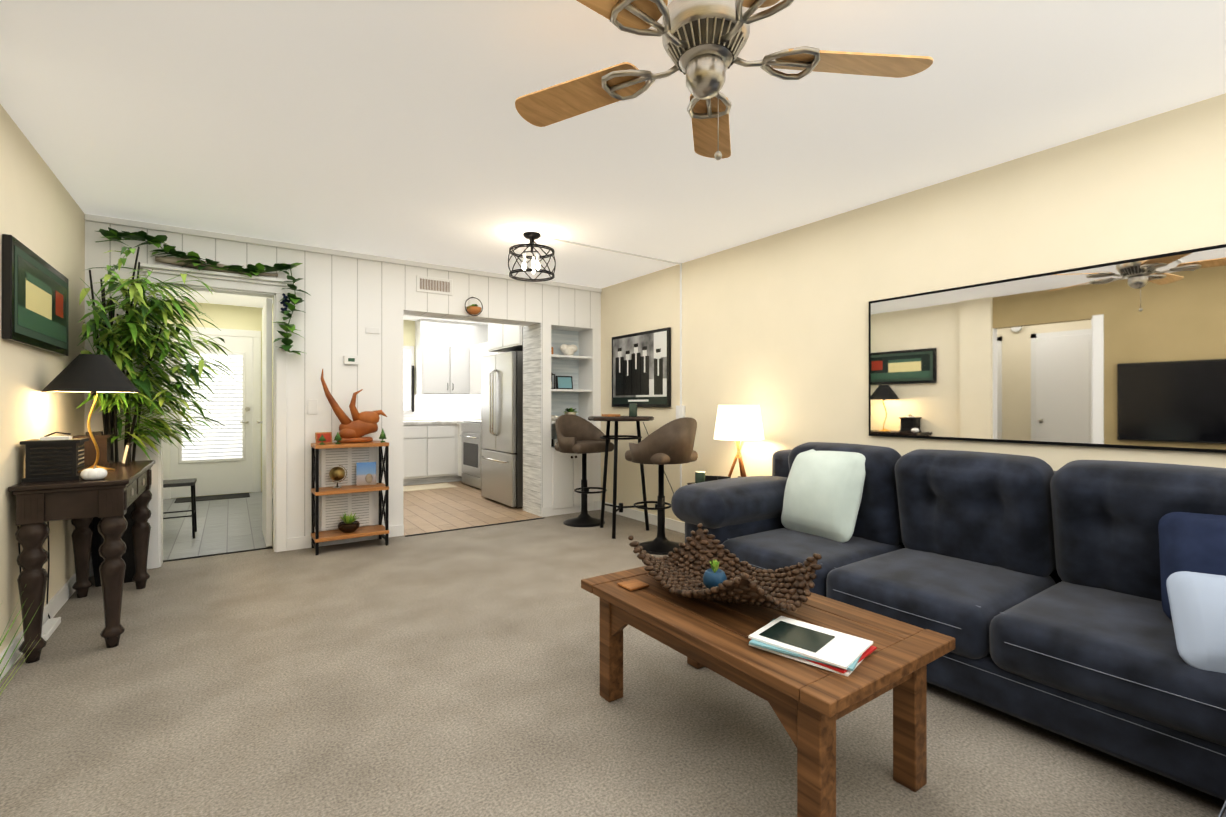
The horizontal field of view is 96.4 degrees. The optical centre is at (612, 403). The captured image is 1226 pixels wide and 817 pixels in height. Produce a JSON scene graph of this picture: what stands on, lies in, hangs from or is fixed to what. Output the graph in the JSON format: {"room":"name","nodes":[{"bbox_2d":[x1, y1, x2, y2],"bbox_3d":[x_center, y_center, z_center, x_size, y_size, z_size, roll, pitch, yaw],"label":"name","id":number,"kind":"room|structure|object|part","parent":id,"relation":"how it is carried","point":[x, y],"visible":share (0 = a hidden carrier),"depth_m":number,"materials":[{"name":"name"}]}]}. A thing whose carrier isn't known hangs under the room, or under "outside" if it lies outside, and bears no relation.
{"room":"living room","nodes":[
{"label":"living room","id":0,"kind":"room"},
{"bbox_2d":[0,104,84,653],"bbox_3d":[-1.809,-0.060,1.142,0.150,2.440,6.169,0,0,-35],"label":"wall","id":1,"kind":"structure","parent":0,"point":[41,214],"depth_m":2.71,"materials":[{"name":"beige paint"}]},
{"bbox_2d":[2,234,68,355],"bbox_3d":[-2.888,-0.502,2.769,0.035,0.450,1.010,0,0,-35],"label":"framed picture","id":2,"kind":"object","parent":1,"relation":"attached to","point":[35,300],"visible":1,"depth_m":2.60,"materials":[{"name":"black"}]},
{"bbox_2d":[163,492,272,559],"bbox_3d":[-4.064,1.164,5.596,1.140,0.005,3.421,0,0,-35],"label":"floor","id":3,"kind":"structure","parent":0,"point":[229,525],"depth_m":5.15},
{"bbox_2d":[163,478,196,538],"bbox_3d":[-3.826,0.918,4.764,0.326,0.484,0.324,0,0,-35],"label":"stool","id":4,"kind":"object","parent":3,"relation":"on","point":[191,482],"visible":0.48,"depth_m":4.72,"materials":[{"name":"black metal"}]},
{"bbox_2d":[174,493,249,502],"bbox_3d":[-4.932,1.159,6.772,0.740,0.009,0.360,0,0,-35],"label":"doormat","id":5,"kind":"object","parent":3,"relation":"on","point":[212,497],"visible":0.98,"depth_m":6.75,"materials":[{"name":"grey"}]},
{"bbox_2d":[272,304,272,487],"bbox_3d":[-3.556,-0.053,5.952,0.100,2.440,3.421,0,0,-35],"label":"wall","id":6,"kind":"structure","parent":0,"point":[272,395],"depth_m":6.99,"materials":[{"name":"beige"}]},
{"bbox_2d":[163,300,480,498],"bbox_3d":[-3.857,-0.050,7.889,4.500,2.440,0.100,0,0,-35],"label":"wall","id":7,"kind":"structure","parent":0,"point":[234,317],"depth_m":7.11,"materials":[{"name":"beige paint"}]},
{"bbox_2d":[163,325,260,498],"bbox_3d":[-5.067,0.104,6.949,1.020,2.130,0.058,0,0,-35],"label":"door","id":8,"kind":"structure","parent":7,"relation":"attached to","point":[219,460],"depth_m":7.01,"materials":[{"name":"white paint"}]},
{"bbox_2d":[403,346,413,413],"bbox_3d":[-3.423,-0.365,8.097,0.950,1.030,0.046,0,0,-35],"label":"window","id":9,"kind":"structure","parent":7,"relation":"attached to","point":[408,379],"depth_m":8.32,"materials":[{"name":"white paint"}]},
{"bbox_2d":[415,343,466,394],"bbox_3d":[-2.591,-0.519,8.486,0.820,0.760,0.352,0,0,-35],"label":"upper cabinet","id":10,"kind":"object","parent":7,"relation":"attached to","point":[449,355],"depth_m":8.29,"materials":[{"name":"white paint"}]},
{"bbox_2d":[403,395,480,420],"bbox_3d":[-2.718,0.057,7.347,2.850,0.395,2.090,0,0,-35],"label":"backsplash","id":11,"kind":"structure","parent":7,"relation":"attached to","point":[447,407],"depth_m":8.66,"materials":[{"name":"tile"}]},
{"bbox_2d":[415,319,487,342],"bbox_3d":[-2.504,-1.082,8.586,1.076,0.366,0.295,0,0,-35],"label":"upper cabinet","id":12,"kind":"object","parent":7,"relation":"attached to","point":[426,330],"depth_m":8.40,"materials":[{"name":"white paint"}]},
{"bbox_2d":[85,220,600,561],"bbox_3d":[-1.960,-0.054,5.045,4.365,2.440,0.432,0,0,-35],"label":"wall","id":13,"kind":"structure","parent":0,"point":[345,303],"depth_m":4.76,"materials":[{"name":"white wood"}]},
{"bbox_2d":[89,562,93,576],"bbox_3d":[-3.407,1.117,3.778,0.283,0.095,0.014,0,0,-35],"label":"baseboard","id":14,"kind":"structure","parent":13,"relation":"attached to","point":[91,573],"depth_m":3.70,"materials":[{"name":"white paint"}]},
{"bbox_2d":[96,227,309,354],"bbox_3d":[-2.924,-0.782,4.010,1.288,0.804,0.187,0,0,-35],"label":"garland","id":15,"kind":"object","parent":13,"relation":"hanging from","point":[191,259],"visible":1,"depth_m":4.04,"materials":[{"name":"green plant"}]},
{"bbox_2d":[140,263,292,568],"bbox_3d":[-3.179,0.095,4.450,0.928,2.140,0.975,0,0,-35],"label":"door frame","id":16,"kind":"structure","parent":13,"relation":"attached to","point":[261,286],"depth_m":4.31,"materials":[{"name":"white paint"}]},
{"bbox_3d":[-3.007,0.149,4.719,0.088,2.008,0.730,0,0,-35],"label":"hall door leaf trim","id":17,"kind":"part","parent":16,"relation":"part of","materials":[{"name":"white wood"}]},
{"bbox_2d":[308,399,317,413],"bbox_3d":[-2.439,0.025,4.455,0.070,0.120,0.011,0,0,-35],"label":"light switch","id":18,"kind":"object","parent":13,"relation":"attached to","point":[312,406],"visible":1,"depth_m":4.45,"materials":[{"name":"white paint"}]},
{"bbox_2d":[84,214,601,292],"bbox_3d":[-1.837,-1.252,4.871,4.165,0.045,0.022,0,0,-35],"label":"crown molding","id":19,"kind":"structure","parent":13,"relation":"attached to","point":[151,226],"depth_m":4.41,"materials":[{"name":"white paint"}]},
{"bbox_2d":[287,525,403,550],"bbox_3d":[-2.221,1.118,4.605,0.892,0.095,0.014,0,0,-35],"label":"baseboard","id":20,"kind":"structure","parent":13,"relation":"attached to","point":[303,542],"depth_m":4.53,"materials":[{"name":"white paint"}]},
{"bbox_2d":[344,355,357,364],"bbox_3d":[-2.202,-0.367,4.613,0.110,0.075,0.023,0,0,-35],"label":"thermostat","id":21,"kind":"object","parent":13,"relation":"attached to","point":[350,360],"visible":1,"depth_m":4.60,"materials":[{"name":"white paint"}]},
{"bbox_2d":[163,517,543,561],"bbox_3d":[-2.013,1.162,4.813,3.039,0.008,0.240,0,0,-35],"label":"trim","id":22,"kind":"structure","parent":13,"relation":"attached to","point":[405,536],"depth_m":4.82,"materials":[{"name":"black"}]},
{"bbox_2d":[366,327,379,333],"bbox_3d":[-2.067,-0.630,4.718,0.110,0.050,0.007,0,0,-35],"label":"light switch","id":23,"kind":"object","parent":13,"relation":"attached to","point":[373,330],"visible":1,"depth_m":4.72,"materials":[{"name":"white paint"}]},
{"bbox_2d":[416,275,452,294],"bbox_3d":[-1.630,-1.082,5.019,0.328,0.145,0.013,0,0,-35],"label":"air vent","id":24,"kind":"object","parent":13,"relation":"in","point":[434,285],"visible":1,"depth_m":5.01,"materials":[{"name":"white metal"}]},
{"bbox_2d":[465,297,482,315],"bbox_3d":[-1.319,-0.926,5.178,0.190,0.192,0.140,0,0,-35],"label":"hanging planter","id":25,"kind":"object","parent":13,"relation":"hanging from","point":[474,309],"visible":1,"depth_m":5.14,"materials":[{"name":"black metal"}]},
{"bbox_2d":[551,372,554,388],"bbox_3d":[-0.671,-0.256,5.854,0.080,0.200,0.080,0,0,-35],"label":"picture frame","id":26,"kind":"object","parent":13,"relation":"in","point":[551,380],"visible":0.33,"depth_m":5.84,"materials":[{"name":"black metal"}]},
{"bbox_2d":[551,439,557,446],"bbox_3d":[-0.612,0.417,5.894,0.165,0.079,0.020,0,0,-35],"label":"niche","id":27,"kind":"object","parent":13,"relation":"in","point":[555,440],"visible":0.31,"depth_m":5.88,"materials":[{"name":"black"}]},
{"bbox_2d":[551,415,558,420],"bbox_3d":[-0.628,0.153,5.896,0.127,0.062,0.077,0,0,-35],"label":"shell","id":28,"kind":"object","parent":13,"relation":"in","point":[554,417],"visible":0.65,"depth_m":5.86,"materials":[{"name":"white"}]},
{"bbox_2d":[556,376,572,388],"bbox_3d":[-0.533,-0.230,6.023,0.200,0.151,0.037,0,0,-35],"label":"framed picture","id":29,"kind":"object","parent":13,"relation":"in","point":[564,382],"visible":0.82,"depth_m":6.01,"materials":[{"name":"black"}]},
{"bbox_2d":[560,344,577,354],"bbox_3d":[-0.490,-0.587,6.005,0.223,0.130,0.106,0,0,-35],"label":"coral","id":30,"kind":"object","parent":13,"relation":"in","point":[565,349],"visible":0.88,"depth_m":5.96},
{"bbox_2d":[542,501,598,516],"bbox_3d":[-0.442,1.120,5.844,0.708,0.095,0.014,0,0,-35],"label":"baseboard","id":31,"kind":"structure","parent":13,"relation":"attached to","point":[546,511],"depth_m":5.80,"materials":[{"name":"white paint"}]},
{"bbox_2d":[564,408,577,414],"bbox_3d":[-0.466,0.113,5.986,0.216,0.142,0.203,0,0,-35],"label":"potted plant","id":32,"kind":"object","parent":13,"relation":"in","point":[570,411],"visible":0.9,"depth_m":5.96,"materials":[{"name":"green plant"}]},
{"bbox_2d":[403,481,541,535],"bbox_3d":[-2.281,1.166,6.711,2.860,0.005,3.631,0,0,-35],"label":"floor","id":33,"kind":"structure","parent":0,"point":[461,505],"depth_m":5.97,"materials":[{"name":"beige wood"}]},
{"bbox_2d":[403,424,426,485],"bbox_3d":[-3.026,0.735,8.042,0.420,0.870,0.585,0,0,-35],"label":"base cabinet","id":34,"kind":"object","parent":33,"relation":"on","point":[414,435],"depth_m":7.83,"materials":[{"name":"white paint"}]},
{"bbox_2d":[403,483,456,491],"bbox_3d":[-2.656,1.161,7.608,0.850,0.007,0.450,0,0,-35],"label":"rug","id":35,"kind":"object","parent":33,"relation":"on","point":[425,487],"visible":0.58,"depth_m":7.61,"materials":[{"name":"beige fabric"}]},
{"bbox_2d":[427,424,454,483],"bbox_3d":[-2.686,0.736,8.279,0.410,0.870,0.585,0,0,-35],"label":"base cabinet","id":36,"kind":"object","parent":33,"relation":"on","point":[432,451],"depth_m":8.04,"materials":[{"name":"white paint"}]},
{"bbox_2d":[403,420,454,423],"bbox_3d":[-3.144,0.280,7.954,2.845,0.040,0.595,0,0,-35],"label":"countertop","id":37,"kind":"structure","parent":36,"relation":"on","point":[435,421],"depth_m":8.05,"materials":[{"name":"white stone"}]},
{"bbox_2d":[455,420,480,423],"bbox_3d":[-2.003,0.281,8.249,0.635,0.040,0.225,0,0,-35],"label":"countertop","id":38,"kind":"structure","parent":36,"relation":"on","point":[456,421],"depth_m":8.56,"materials":[{"name":"white stone"}]},
{"bbox_2d":[459,424,462,480],"bbox_3d":[-2.000,0.736,8.270,0.605,0.870,0.255,0,0,-35],"label":"base cabinet","id":39,"kind":"object","parent":33,"relation":"on","point":[460,432],"depth_m":8.11,"materials":[{"name":"white paint"}]},
{"bbox_2d":[460,421,482,488],"bbox_3d":[-1.752,0.647,7.819,0.685,1.015,0.760,0,0,-35],"label":"range","id":40,"kind":"object","parent":33,"relation":"on","point":[471,452],"visible":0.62,"depth_m":7.62,"materials":[{"name":"silver metal"}]},
{"bbox_2d":[479,351,522,507],"bbox_3d":[-1.080,0.286,6.596,0.821,1.735,0.914,0,0,-35],"label":"fridge","id":41,"kind":"object","parent":33,"relation":"on","point":[501,456],"visible":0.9,"depth_m":6.24,"materials":[{"name":"silver metal"}]},
{"bbox_2d":[0,510,1225,816],"bbox_3d":[-0.668,1.161,1.966,5.763,0.001,6.419,0,0,-35],"label":"floor carpet","id":42,"kind":"object","parent":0,"point":[448,674],"visible":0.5,"depth_m":2.03,"materials":[{"name":"beige carpet"}]},
{"bbox_2d":[0,594,44,694],"bbox_3d":[-1.553,0.796,1.266,0.360,0.729,0.480,0,0,-35],"label":"grass plant","id":43,"kind":"object","parent":42,"relation":"on","point":[14,649],"visible":1,"depth_m":1.36,"materials":[{"name":"green plant"}]},
{"bbox_2d":[17,521,60,640],"bbox_3d":[-2.860,0.861,2.756,0.068,0.598,0.526,0,0,-35],"label":"cords","id":44,"kind":"object","parent":42,"relation":"on","point":[50,626],"visible":0.54,"depth_m":2.81,"materials":[{"name":"white plastic"}]},
{"bbox_2d":[8,460,154,662],"bbox_3d":[-2.799,0.763,2.969,0.399,0.800,1.140,0,0,-35],"label":"console table","id":45,"kind":"object","parent":42,"relation":"on","point":[111,497],"visible":1,"depth_m":2.59,"materials":[{"name":"brown wood"}]},
{"bbox_2d":[20,432,88,482],"bbox_3d":[-2.679,0.247,2.639,0.200,0.228,0.200,0,0,-35],"label":"lantern box","id":46,"kind":"object","parent":45,"relation":"on","point":[48,457],"visible":0.96,"depth_m":2.58,"materials":[{"name":"black wood"}]},
{"bbox_2d":[41,354,140,470],"bbox_3d":[-2.787,0.050,2.942,0.390,0.625,0.390,0,0,-35],"label":"light","id":47,"kind":"object","parent":45,"relation":"on","point":[93,374],"visible":0.85,"depth_m":2.87,"materials":[{"name":"black fabric"}]},
{"bbox_2d":[73,431,113,464],"bbox_3d":[-3.124,0.265,3.304,0.160,0.194,0.160,0,0,-35],"label":"lantern box","id":48,"kind":"object","parent":45,"relation":"on","point":[103,441],"visible":0.75,"depth_m":3.27,"materials":[{"name":"brown wood"}]},
{"bbox_2d":[80,465,107,479],"bbox_3d":[-2.472,0.327,2.612,0.096,0.068,0.093,0,0,-35],"label":"pumpkin","id":49,"kind":"object","parent":45,"relation":"on","point":[94,473],"visible":1,"depth_m":2.59,"materials":[{"name":"white ceramic"}]},
{"bbox_2d":[121,443,131,465],"bbox_3d":[-2.866,0.298,3.232,0.100,0.130,0.032,0,0,40],"label":"framed picture","id":50,"kind":"object","parent":45,"relation":"on","point":[126,454],"visible":1,"depth_m":3.21,"materials":[{"name":"black"}]},
{"bbox_2d":[76,247,239,586],"bbox_3d":[-2.914,0.054,3.571,0.811,2.219,0.794,0,0,-35],"label":"potted plant","id":51,"kind":"object","parent":42,"relation":"on","point":[132,329],"visible":0.85,"depth_m":3.55,"materials":[{"name":"green plant"}]},
{"bbox_2d":[311,441,388,554],"bbox_3d":[-2.141,0.743,4.472,0.540,0.845,0.275,0,0,-35],"label":"shelf unit","id":52,"kind":"object","parent":42,"relation":"on","point":[348,497],"visible":0.96,"depth_m":4.51,"materials":[{"name":"brown wood"}]},
{"bbox_2d":[315,432,331,443],"bbox_3d":[-2.329,0.275,4.416,0.028,0.091,0.120,0,0,43],"label":"framed picture","id":53,"kind":"object","parent":52,"relation":"on","point":[327,436],"visible":0.79,"depth_m":4.42,"materials":[{"name":"brown wood"}]},
{"bbox_2d":[329,465,346,488],"bbox_3d":[-2.221,0.587,4.432,0.129,0.183,0.116,0,0,-35],"label":"globe","id":54,"kind":"object","parent":52,"relation":"in","point":[336,473],"visible":1,"depth_m":4.40,"materials":[{"name":"gold metal"}]},
{"bbox_2d":[338,512,359,532],"bbox_3d":[-2.141,0.955,4.450,0.169,0.168,0.178,0,0,-35],"label":"succulent bowl","id":55,"kind":"object","parent":52,"relation":"in","point":[349,524],"visible":1,"depth_m":4.41,"materials":[{"name":"brown metal"}]},
{"bbox_2d":[318,429,386,444],"bbox_3d":[-2.088,0.259,4.410,0.505,0.120,0.067,0,0,-35],"label":"trees","id":56,"kind":"object","parent":52,"relation":"on","point":[338,437],"visible":1,"depth_m":4.33,"materials":[{"name":"green plastic"}]},
{"bbox_2d":[321,369,386,442],"bbox_3d":[-2.118,0.018,4.503,0.503,0.596,0.124,0,0,-35],"label":"driftwood sculpture","id":57,"kind":"object","parent":52,"relation":"on","point":[358,427],"visible":0.85,"depth_m":4.47,"materials":[{"name":"orange wood"}]},
{"bbox_2d":[356,462,375,485],"bbox_3d":[-2.056,0.583,4.571,0.150,0.191,0.041,0,0,-27],"label":"canvas","id":58,"kind":"object","parent":52,"relation":"in","point":[365,473],"visible":1,"depth_m":4.56},
{"bbox_2d":[554,414,613,526],"bbox_3d":[-0.293,0.636,5.393,0.540,1.060,0.546,0,0,-35],"label":"bar stool","id":59,"kind":"object","parent":42,"relation":"on","point":[576,434],"visible":0.94,"depth_m":5.35,"materials":[{"name":"brown leather"}]},
{"bbox_2d":[588,416,653,538],"bbox_3d":[0.073,0.642,4.995,0.600,1.052,0.600,0,0,-35],"label":"bar table","id":60,"kind":"object","parent":42,"relation":"on","point":[615,438],"visible":0.94,"depth_m":4.98,"materials":[{"name":"black metal"}]},
{"bbox_2d":[602,414,619,416],"bbox_3d":[-0.018,0.105,4.968,0.140,0.020,0.100,0,0,-35],"label":"books","id":61,"kind":"object","parent":60,"relation":"on","point":[609,415],"visible":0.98,"depth_m":4.92,"materials":[{"name":"orange paper"}]},
{"bbox_2d":[629,403,636,415],"bbox_3d":[0.183,0.055,5.011,0.076,0.120,0.076,0,0,-35],"label":"jar","id":62,"kind":"object","parent":60,"relation":"on","point":[632,409],"visible":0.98,"depth_m":4.98,"materials":[{"name":"green glass"}]},
{"bbox_2d":[625,417,697,554],"bbox_3d":[0.401,0.635,4.423,0.540,1.060,0.546,0,0,-35],"label":"bar stool","id":63,"kind":"object","parent":42,"relation":"on","point":[671,442],"visible":0.98,"depth_m":4.25,"materials":[{"name":"brown leather"}]},
{"bbox_2d":[581,566,954,816],"bbox_3d":[0.452,0.934,1.931,0.640,0.455,1.120,0,0,-35],"label":"coffee table","id":64,"kind":"object","parent":42,"relation":"on","point":[810,704],"visible":0.81,"depth_m":1.65,"materials":[{"name":"brown wood"}]},
{"bbox_2d":[617,579,648,590],"bbox_3d":[0.078,0.702,2.127,0.090,0.008,0.090,0,0,-35],"label":"coaster","id":65,"kind":"object","parent":64,"relation":"on","point":[633,584],"visible":0.96,"depth_m":2.12,"materials":[{"name":"brown wood"}]},
{"bbox_2d":[628,523,821,611],"bbox_3d":[0.390,0.602,2.024,0.460,0.170,0.694,0,0,-35],"label":"decorative bowl","id":66,"kind":"object","parent":64,"relation":"on","point":[683,568],"visible":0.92,"depth_m":2.00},
{"bbox_2d":[703,560,726,588],"bbox_3d":[0.363,0.608,1.955,0.086,0.105,0.085,0,0,-35],"label":"succulent pot","id":67,"kind":"object","parent":66,"relation":"in","point":[714,576],"visible":0.88,"depth_m":1.93,"materials":[{"name":"blue ceramic"}]},
{"bbox_2d":[748,616,876,676],"bbox_3d":[0.569,0.691,1.588,0.304,0.027,0.253,0,0,42],"label":"magazines","id":68,"kind":"object","parent":64,"relation":"on","point":[841,653],"visible":1,"depth_m":1.55,"materials":[{"name":"white paper"}]},
{"bbox_2d":[671,442,1225,816],"bbox_3d":[1.288,0.686,1.950,2.287,0.951,3.455,0,0,-35],"label":"sofa","id":69,"kind":"object","parent":42,"relation":"on","point":[1083,602],"visible":0.98,"depth_m":2.14,"materials":[{"name":"fabric"}]},
{"bbox_3d":[0.900,0.882,4.105,0.500,0.565,0.465,0,0,-35],"label":"end table","id":70,"kind":"object","parent":42,"relation":"on","visible":0},
{"bbox_2d":[695,471,705,482],"bbox_3d":[0.657,0.554,4.122,0.080,0.090,0.079,0,0,-35],"label":"candle jar","id":71,"kind":"object","parent":70,"relation":"on","point":[699,476],"visible":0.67,"depth_m":4.09,"materials":[{"name":"green glass"}]},
{"bbox_2d":[705,475,729,481],"bbox_3d":[0.764,0.562,3.986,0.185,0.075,0.041,0,0,25],"label":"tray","id":72,"kind":"object","parent":70,"relation":"on","point":[709,478],"depth_m":3.99,"materials":[{"name":"black"}]},
{"bbox_2d":[714,405,763,477],"bbox_3d":[0.940,0.299,4.100,0.370,0.580,0.370,0,0,-35],"label":"lamp","id":73,"kind":"object","parent":70,"relation":"on","point":[737,424],"visible":0.94,"depth_m":3.96,"materials":[{"name":"white fabric"}]},
{"bbox_2d":[0,0,1225,324],"bbox_3d":[-1.659,-1.276,3.425,6.000,0.001,9.940,0,0,-35],"label":"ceiling","id":74,"kind":"structure","parent":0,"point":[396,128],"depth_m":2.42,"materials":[{"name":"paint"}]},
{"bbox_2d":[508,232,555,281],"bbox_3d":[-0.610,-1.115,4.126,0.342,0.321,0.358,0,0,-35],"label":"ceiling light","id":75,"kind":"object","parent":74,"relation":"attached to","point":[531,236],"visible":1,"depth_m":4.09,"materials":[{"name":"black metal"}]},
{"bbox_2d":[515,0,932,159],"bbox_3d":[0.246,-0.984,1.514,1.255,0.591,1.268,0,0,-35],"label":"ceiling fan","id":76,"kind":"object","parent":74,"relation":"hanging from","point":[704,42],"visible":1,"depth_m":1.55,"materials":[{"name":"brown wood"}]},
{"bbox_2d":[601,93,1225,521],"bbox_3d":[1.578,-0.056,3.698,0.100,2.440,6.689,0,0,-35],"label":"wall","id":77,"kind":"structure","parent":0,"point":[775,327],"depth_m":3.53,"materials":[{"name":"beige paint"}]},
{"bbox_2d":[540,236,681,486],"bbox_3d":[0.031,-0.230,4.571,1.441,2.090,0.016,0,0,-35],"label":"trim","id":78,"kind":"structure","parent":77,"relation":"attached to","point":[590,246],"depth_m":4.95,"materials":[{"name":"white paint"}]},
{"bbox_2d":[612,327,670,406],"bbox_3d":[0.261,-0.338,5.469,0.032,0.743,0.933,0,0,-35],"label":"poster","id":79,"kind":"object","parent":77,"relation":"attached to","point":[641,369],"visible":0.98,"depth_m":5.40,"materials":[{"name":"black paper"}]},
{"bbox_2d":[599,501,684,533],"bbox_3d":[1.618,1.116,3.529,0.025,0.095,6.169,0,0,-35],"label":"baseboard","id":80,"kind":"structure","parent":77,"relation":"attached to","point":[671,524],"depth_m":5.40,"materials":[{"name":"white paint"}]},
{"bbox_2d":[676,406,684,418],"bbox_3d":[0.611,0.086,4.968,0.033,0.140,0.100,0,0,-35],"label":"light switch","id":81,"kind":"object","parent":77,"relation":"attached to","point":[680,411],"visible":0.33,"depth_m":4.93,"materials":[{"name":"white paint"}]},
{"bbox_2d":[869,244,1225,452],"bbox_3d":[2.367,-0.225,2.456,0.022,0.855,2.550,0,0,-35],"label":"mirror","id":82,"kind":"object","parent":77,"relation":"attached to","point":[1131,353],"visible":1,"depth_m":2.67,"materials":[{"name":"black metal"}]},
{"bbox_3d":[-1.233,-0.050,7.796,0.100,2.440,3.251,0,0,-35],"label":"wall","id":83,"kind":"structure","parent":0,"visible":0},
{"bbox_2d":[467,343,482,394],"bbox_3d":[-1.929,-0.519,8.390,0.355,0.760,0.583,0,0,-35],"label":"upper cabinet","id":84,"kind":"object","parent":83,"relation":"attached to","point":[474,350],"depth_m":8.33,"materials":[{"name":"white paint"}]},
{"bbox_2d":[483,339,494,356],"bbox_3d":[-1.601,-0.520,7.919,0.355,0.760,0.565,0,0,-35],"label":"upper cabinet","id":85,"kind":"object","parent":83,"relation":"attached to","point":[485,341],"depth_m":7.97,"materials":[{"name":"white paint"}]},
{"bbox_2d":[488,323,523,352],"bbox_3d":[-0.980,-0.959,6.670,0.765,0.615,0.970,0,0,-35],"label":"upper cabinet","id":86,"kind":"object","parent":83,"relation":"attached to","point":[504,338],"visible":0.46,"depth_m":6.46,"materials":[{"name":"white paint"}]}
]}

